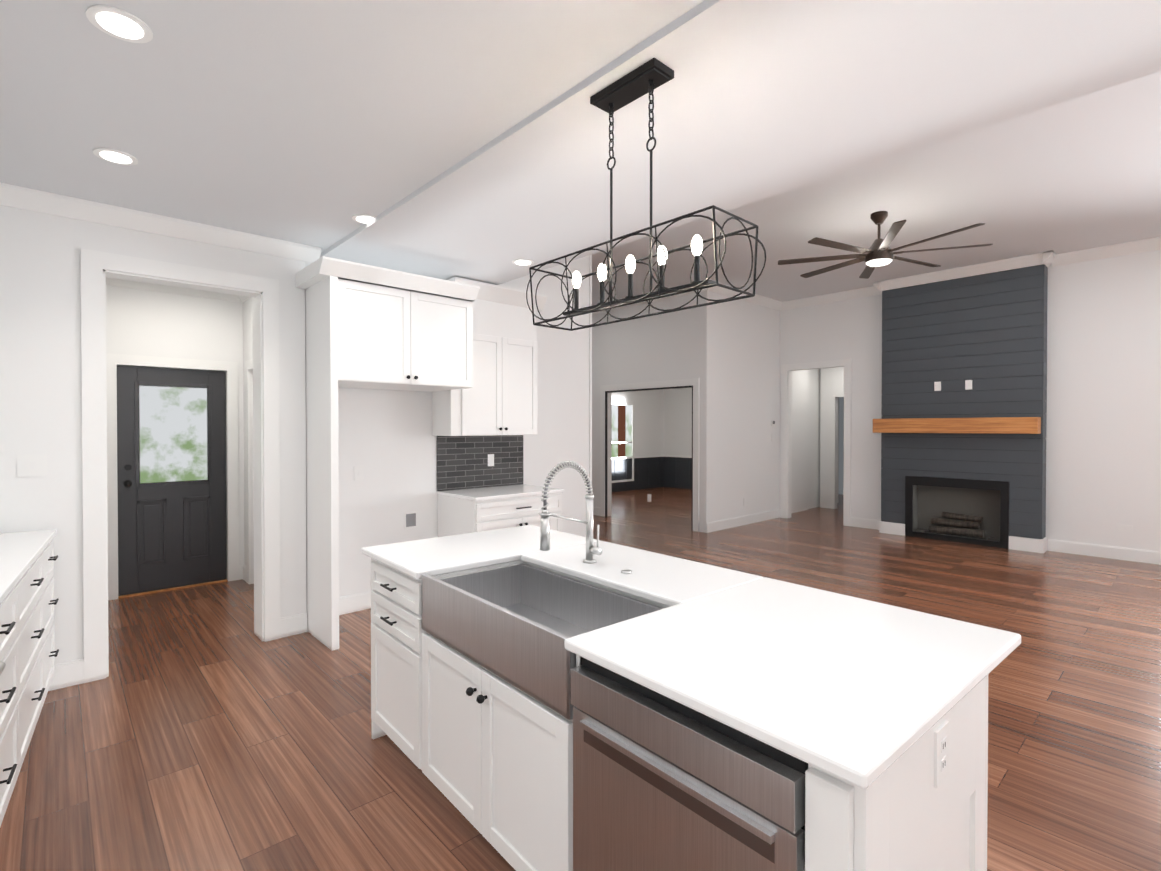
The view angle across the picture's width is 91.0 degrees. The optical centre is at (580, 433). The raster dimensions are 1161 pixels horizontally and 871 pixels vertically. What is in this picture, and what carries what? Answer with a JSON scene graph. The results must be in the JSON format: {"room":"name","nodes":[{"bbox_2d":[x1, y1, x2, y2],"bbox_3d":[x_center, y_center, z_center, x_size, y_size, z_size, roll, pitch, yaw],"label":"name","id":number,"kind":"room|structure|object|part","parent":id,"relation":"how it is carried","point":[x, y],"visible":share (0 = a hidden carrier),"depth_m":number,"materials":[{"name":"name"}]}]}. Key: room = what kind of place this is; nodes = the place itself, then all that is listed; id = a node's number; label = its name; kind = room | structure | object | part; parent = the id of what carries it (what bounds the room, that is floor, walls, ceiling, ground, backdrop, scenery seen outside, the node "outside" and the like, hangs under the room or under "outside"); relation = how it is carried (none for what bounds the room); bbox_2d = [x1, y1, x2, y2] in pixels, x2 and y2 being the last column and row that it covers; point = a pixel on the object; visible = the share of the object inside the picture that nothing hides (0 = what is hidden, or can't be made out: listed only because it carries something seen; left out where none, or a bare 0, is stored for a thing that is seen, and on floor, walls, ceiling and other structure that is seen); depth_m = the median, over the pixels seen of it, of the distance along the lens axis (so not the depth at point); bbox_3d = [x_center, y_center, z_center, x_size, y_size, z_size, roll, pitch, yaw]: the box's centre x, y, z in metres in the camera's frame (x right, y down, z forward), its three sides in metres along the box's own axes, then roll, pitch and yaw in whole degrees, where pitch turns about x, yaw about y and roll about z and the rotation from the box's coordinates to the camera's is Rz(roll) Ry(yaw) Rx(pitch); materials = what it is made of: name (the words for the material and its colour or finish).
{"room":"kitchen","nodes":[
{"label":"kitchen","id":0,"kind":"room"},
{"bbox_2d":[0,205,306,663],"bbox_3d":[-2.807,0.056,3.575,1.980,2.800,0.220,-1,1,-43],"label":"wall","id":1,"kind":"structure","parent":0,"point":[40,348],"depth_m":3.28,"materials":[{"name":"white paint"}]},
{"bbox_2d":[17,454,46,476],"bbox_3d":[-3.060,0.180,3.187,0.120,0.120,0.009,-1,1,-43],"label":"outlet","id":2,"kind":"object","parent":1,"relation":"attached to","point":[31,465],"depth_m":3.18,"materials":[{"name":"white plastic"}]},
{"bbox_2d":[106,285,243,579],"bbox_3d":[-3.746,0.040,5.320,1.280,2.800,0.120,-1,1,-43],"label":"wall","id":3,"kind":"structure","parent":0,"point":[139,322],"depth_m":5.29,"materials":[{"name":"white paint"}]},
{"bbox_2d":[117,365,227,597],"bbox_3d":[-3.748,0.422,5.273,0.824,2.036,0.152,-1,1,-43],"label":"back door","id":4,"kind":"structure","parent":3,"relation":"in","point":[171,452],"depth_m":5.26,"materials":[{"name":"grey wood"}]},
{"bbox_2d":[243,297,253,583],"bbox_3d":[-2.727,0.042,5.068,0.120,2.800,1.630,-1,1,-43],"label":"wall","id":5,"kind":"structure","parent":0,"point":[247,334],"depth_m":5.45,"materials":[{"name":"white paint"}]},
{"bbox_2d":[0,182,1160,690],"bbox_3d":[1.382,-0.329,4.652,9.610,3.549,12.600,-1,1,-43],"label":"trim","id":6,"kind":"structure","parent":5,"relation":"attached to","point":[100,270],"depth_m":4.01,"materials":[{"name":"white paint"}]},
{"bbox_2d":[338,256,588,596],"bbox_3d":[-1.067,-0.336,5.402,3.060,3.550,0.120,-1,1,-43],"label":"wall","id":7,"kind":"structure","parent":0,"point":[387,440],"depth_m":5.03,"materials":[{"name":"white paint"}]},
{"bbox_2d":[354,466,362,480],"bbox_3d":[-1.804,0.326,4.643,0.075,0.120,0.009,-1,1,-43],"label":"outlet","id":8,"kind":"object","parent":7,"relation":"attached to","point":[358,470],"depth_m":4.64,"materials":[{"name":"white plastic"}]},
{"bbox_2d":[404,511,416,528],"bbox_3d":[-1.473,0.753,4.951,0.120,0.140,0.008,-1,1,-43],"label":"outlet","id":9,"kind":"object","parent":7,"relation":"attached to","point":[410,518],"depth_m":4.95,"materials":[{"name":"white plastic"}]},
{"bbox_2d":[437,435,522,490],"bbox_3d":[-0.932,0.268,5.438,0.960,0.500,0.014,-1,1,-43],"label":"backsplash","id":10,"kind":"structure","parent":7,"relation":"attached to","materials":[{"name":"tile"}]},
{"bbox_2d":[0,487,1160,870],"bbox_3d":[1.919,1.484,5.911,15.000,0.100,16.500,-1,1,-43],"label":"floor","id":11,"kind":"structure","parent":0,"point":[202,727],"depth_m":2.85,"materials":[{"name":"brown wood"}]},
{"bbox_2d":[0,661,5,674],"bbox_3d":[-1.749,1.015,1.189,0.701,0.930,0.761,0,1,-38],"label":"range","id":12,"kind":"object","parent":11,"relation":"on","point":[2,665],"visible":1,"depth_m":1.64,"materials":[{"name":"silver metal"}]},
{"bbox_2d":[0,577,23,826],"bbox_3d":[-2.242,1.029,1.769,0.627,0.890,0.750,0,1,-38],"label":"base cabinet","id":13,"kind":"object","parent":11,"relation":"on","point":[12,607],"depth_m":2.16,"materials":[{"name":"white paint"}]},
{"bbox_2d":[0,529,55,600],"bbox_3d":[-2.607,0.564,2.247,0.637,0.031,1.960,0,1,-38],"label":"countertop","id":14,"kind":"structure","parent":13,"relation":"on","point":[18,551],"depth_m":2.61,"materials":[{"name":"white stone"}]},
{"bbox_2d":[24,545,47,757],"bbox_3d":[-2.699,1.024,2.363,0.627,0.890,0.749,0,1,-38],"label":"base cabinet","id":15,"kind":"object","parent":11,"relation":"on","point":[28,653],"depth_m":2.63,"materials":[{"name":"white paint"}]},
{"bbox_2d":[48,533,58,689],"bbox_3d":[-3.068,1.019,2.842,0.627,0.890,0.461,0,1,-38],"label":"base cabinet","id":16,"kind":"object","parent":11,"relation":"on","point":[52,653],"depth_m":3.10,"materials":[{"name":"white paint"}]},
{"bbox_2d":[296,256,479,650],"bbox_3d":[-1.496,0.148,4.391,1.185,2.600,0.789,-1,1,-43],"label":"kitchen cabinet","id":17,"kind":"object","parent":11,"relation":"on","point":[370,327],"visible":0.98,"depth_m":4.04,"materials":[{"name":"white paint"}]},
{"bbox_2d":[432,277,563,536],"bbox_3d":[-0.726,0.063,5.180,1.004,2.755,0.669,-1,1,-43],"label":"kitchen cabinets","id":18,"kind":"object","parent":11,"relation":"on","point":[484,424],"visible":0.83,"depth_m":5.16,"materials":[{"name":"white paint"}]},
{"bbox_2d":[437,484,563,500],"bbox_3d":[-0.719,0.536,5.209,0.960,0.030,0.642,-1,1,-43],"label":"countertop","id":19,"kind":"structure","parent":18,"relation":"on","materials":[{"name":"white stone"}]},
{"bbox_2d":[647,494,650,501],"bbox_3d":[1.069,1.005,8.860,0.009,0.120,0.075,-1,1,-43],"label":"outlet","id":20,"kind":"object","parent":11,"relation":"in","point":[648,495],"depth_m":8.86,"materials":[{"name":"white plastic"}]},
{"bbox_2d":[362,553,1009,870],"bbox_3d":[0.034,1.026,2.103,0.873,0.890,2.313,0,1,-40],"label":"kitchen island","id":21,"kind":"object","parent":11,"relation":"on","point":[543,697],"depth_m":1.47,"materials":[{"name":"white paint"}]},
{"bbox_2d":[571,656,807,870],"bbox_3d":[0.403,1.014,1.476,0.592,0.845,0.647,0,1,-40],"label":"dishwasher","id":22,"kind":"object","parent":21,"relation":"in","point":[661,782],"depth_m":1.27,"materials":[{"name":"silver metal"}]},
{"bbox_2d":[361,525,1020,784],"bbox_3d":[0.088,0.566,2.152,0.990,0.030,2.340,0,1,-40],"label":"island countertop","id":23,"kind":"structure","parent":21,"relation":"on","point":[845,683],"depth_m":1.50,"materials":[{"name":"white stone"}]},
{"bbox_2d":[421,563,663,719],"bbox_3d":[-0.147,0.672,2.072,0.483,0.218,0.932,0,1,-40],"label":"sink","id":24,"kind":"object","parent":23,"relation":"in","point":[511,622],"depth_m":2.08,"materials":[{"name":"metal"}]},
{"bbox_2d":[538,461,630,573],"bbox_3d":[0.021,0.332,2.263,0.292,0.435,0.278,0,1,-40],"label":"faucet","id":25,"kind":"object","parent":23,"relation":"on","point":[589,565],"depth_m":2.33,"materials":[{"name":"silver metal"}]},
{"bbox_2d":[873,251,1055,552],"bbox_3d":[4.892,-0.354,7.445,0.418,3.546,1.980,-1,1,-43],"label":"fireplace","id":26,"kind":"object","parent":11,"relation":"on","point":[960,425],"visible":1,"depth_m":7.34,"materials":[{"name":"black wood"}]},
{"bbox_2d":[0,0,1160,284],"bbox_3d":[0.170,-1.801,0.704,4.620,1.030,8.690,-1,1,-43],"label":"ceiling","id":27,"kind":"structure","parent":0,"point":[452,138],"depth_m":2.28,"materials":[{"name":"white paint"}]},
{"bbox_2d":[93,148,137,164],"bbox_3d":[-2.207,-1.317,2.709,0.162,0.035,0.244,-1,1,-43],"label":"recessed light","id":28,"kind":"object","parent":27,"relation":"in","point":[107,154],"depth_m":2.74,"materials":[{"name":"white paint"}]},
{"bbox_3d":[-2.240,-1.328,2.752,0.119,0.003,0.119,0,1,38],"label":"recessed ceiling light lense","id":29,"kind":"part","parent":28,"relation":"part of","materials":[{"name":"white plastic"}]},
{"bbox_2d":[86,5,152,42],"bbox_3d":[-1.468,-1.308,1.819,0.164,0.035,0.214,-1,1,-43],"label":"recessed light","id":30,"kind":"object","parent":27,"relation":"in","point":[92,11],"depth_m":1.84,"materials":[{"name":"white paint"}]},
{"bbox_3d":[-1.492,-1.319,1.850,0.119,0.003,0.119,0,1,38],"label":"recessed ceiling light lense","id":31,"kind":"part","parent":30,"relation":"part of","materials":[{"name":"white plastic"}]},
{"bbox_2d":[352,214,375,223],"bbox_3d":[-1.319,-1.324,3.503,0.214,0.035,0.245,0,1,20],"label":"recessed light","id":32,"kind":"object","parent":27,"relation":"in","point":[360,218],"depth_m":3.55,"materials":[{"name":"white plastic"}]},
{"bbox_2d":[515,260,530,264],"bbox_3d":[-0.444,-1.314,4.404,0.119,0.003,0.119,0,1,38],"label":"recessed light","id":33,"kind":"object","parent":27,"relation":"in","point":[522,262],"depth_m":4.39,"materials":[{"name":"white plastic"}]},
{"bbox_2d":[526,58,765,330],"bbox_3d":[0.186,-0.874,2.128,0.259,0.848,0.978,-1,1,-43],"label":"pendant light","id":34,"kind":"object","parent":27,"relation":"hanging from","point":[650,76],"visible":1,"depth_m":2.06,"materials":[{"name":"black metal"}]},
{"bbox_2d":[612,389,663,455],"bbox_3d":[0.659,-0.137,13.174,5.000,3.000,0.120,-1,1,-43],"label":"wall","id":35,"kind":"structure","parent":0,"point":[648,422],"depth_m":13.99,"materials":[{"name":"white paint"}]},
{"bbox_2d":[612,402,633,482],"bbox_3d":[0.695,0.219,13.101,1.550,1.850,0.039,-1,1,-43],"label":"dining room window","id":36,"kind":"structure","parent":35,"relation":"in","point":[622,429],"depth_m":13.39,"materials":[{"name":"white paint"}]},
{"bbox_2d":[612,455,663,491],"bbox_3d":[0.491,0.963,12.924,4.400,0.805,0.035,-1,1,-43],"label":"trim","id":37,"kind":"structure","parent":35,"relation":"attached to","point":[656,471],"depth_m":13.74,"materials":[{"name":"grey wood"}]},
{"bbox_2d":[592,293,699,506],"bbox_3d":[0.416,-0.378,9.653,0.120,3.550,3.930,-1,1,-43],"label":"wall","id":38,"kind":"structure","parent":0,"point":[663,347],"depth_m":8.96,"materials":[{"name":"white paint"}]},
{"bbox_2d":[699,290,779,532],"bbox_3d":[2.505,-0.369,8.823,2.070,3.550,0.120,-1,1,-43],"label":"wall","id":39,"kind":"structure","parent":0,"point":[739,411],"depth_m":8.62,"materials":[{"name":"white paint"}]},
{"bbox_2d":[664,388,838,502],"bbox_3d":[3.608,-0.134,12.863,0.120,3.000,4.330,-1,1,-43],"label":"wall","id":40,"kind":"structure","parent":0,"point":[677,421],"depth_m":14.05,"materials":[{"name":"white paint"}]},
{"bbox_2d":[664,455,691,488],"bbox_3d":[3.524,0.964,12.850,0.034,0.805,4.170,-1,1,-43],"label":"trim","id":41,"kind":"structure","parent":40,"relation":"attached to","point":[677,469],"depth_m":14.06,"materials":[{"name":"grey wood"}]},
{"bbox_2d":[791,370,807,512],"bbox_3d":[3.710,0.019,9.983,1.030,2.750,0.050,-1,1,-43],"label":"wall","id":42,"kind":"structure","parent":0,"point":[799,440],"depth_m":10.11,"materials":[{"name":"white paint"}]},
{"bbox_2d":[807,369,820,508],"bbox_3d":[4.131,-0.111,10.484,2.330,3.000,0.120,-1,1,-43],"label":"wall","id":43,"kind":"structure","parent":0,"point":[814,377],"depth_m":10.59,"materials":[{"name":"white paint"}]},
{"bbox_2d":[820,367,843,508],"bbox_3d":[5.009,0.018,10.159,0.120,2.750,1.450,-1,1,-43],"label":"wall","id":44,"kind":"structure","parent":0,"point":[832,386],"depth_m":10.53,"materials":[{"name":"white paint"}]},
{"bbox_2d":[592,71,1160,305],"bbox_3d":[2.733,-2.240,5.794,6.050,0.250,12.720,-1,1,-43],"label":"ceiling","id":45,"kind":"structure","parent":0,"point":[1079,173],"depth_m":5.34,"materials":[{"name":"white paint"}]},
{"bbox_2d":[778,211,992,278],"bbox_3d":[2.872,-1.869,5.491,1.793,0.483,1.793,-1,1,-43],"label":"ceiling fan","id":46,"kind":"object","parent":45,"relation":"hanging from","point":[879,252],"visible":1,"depth_m":5.42,"materials":[{"name":"brown metal"}]},
{"bbox_3d":[2.386,-1.723,5.645,0.461,0.024,0.762,-1,1,-43],"label":"blade","id":47,"kind":"part","parent":46,"relation":"part of","materials":[{"name":"brown metal"}]},
{"bbox_3d":[2.651,-1.726,5.948,0.292,0.024,0.824,-1,1,-43],"label":"blade","id":48,"kind":"part","parent":46,"relation":"part of","materials":[{"name":"brown metal"}]},
{"bbox_3d":[2.417,-1.720,5.272,0.824,0.024,0.292,-1,1,-43],"label":"blade","id":49,"kind":"part","parent":46,"relation":"part of","materials":[{"name":"brown metal"}]},
{"bbox_3d":[3.024,-1.726,5.979,0.762,0.024,0.461,-1,1,-43],"label":"blade","id":50,"kind":"part","parent":46,"relation":"part of","materials":[{"name":"brown metal"}]},
{"bbox_3d":[2.872,-1.879,5.491,0.250,0.463,0.250,-1,1,-43],"label":"motor","id":51,"kind":"part","parent":46,"relation":"part of","materials":[{"name":"brown metal"}]},
{"bbox_3d":[2.720,-1.717,5.007,0.762,0.024,0.461,-1,1,-43],"label":"blade","id":52,"kind":"part","parent":46,"relation":"part of","materials":[{"name":"brown metal"}]},
{"bbox_3d":[3.327,-1.724,5.713,0.824,0.024,0.292,-1,1,-43],"label":"blade","id":53,"kind":"part","parent":46,"relation":"part of","materials":[{"name":"brown wood"}]},
{"bbox_3d":[3.093,-1.717,5.037,0.292,0.024,0.824,-1,1,-43],"label":"blade","id":54,"kind":"part","parent":46,"relation":"part of","materials":[{"name":"brown metal"}]},
{"bbox_3d":[3.358,-1.720,5.340,0.461,0.024,0.762,-1,1,-43],"label":"blade","id":55,"kind":"part","parent":46,"relation":"part of","materials":[{"name":"brown metal"}]},
{"bbox_2d":[779,249,1160,551],"bbox_3d":[6.205,-0.346,6.418,0.120,3.550,8.670,-1,1,-43],"label":"wall","id":56,"kind":"structure","parent":0,"point":[1103,451],"depth_m":6.66,"materials":[{"name":"white paint"}]}
]}

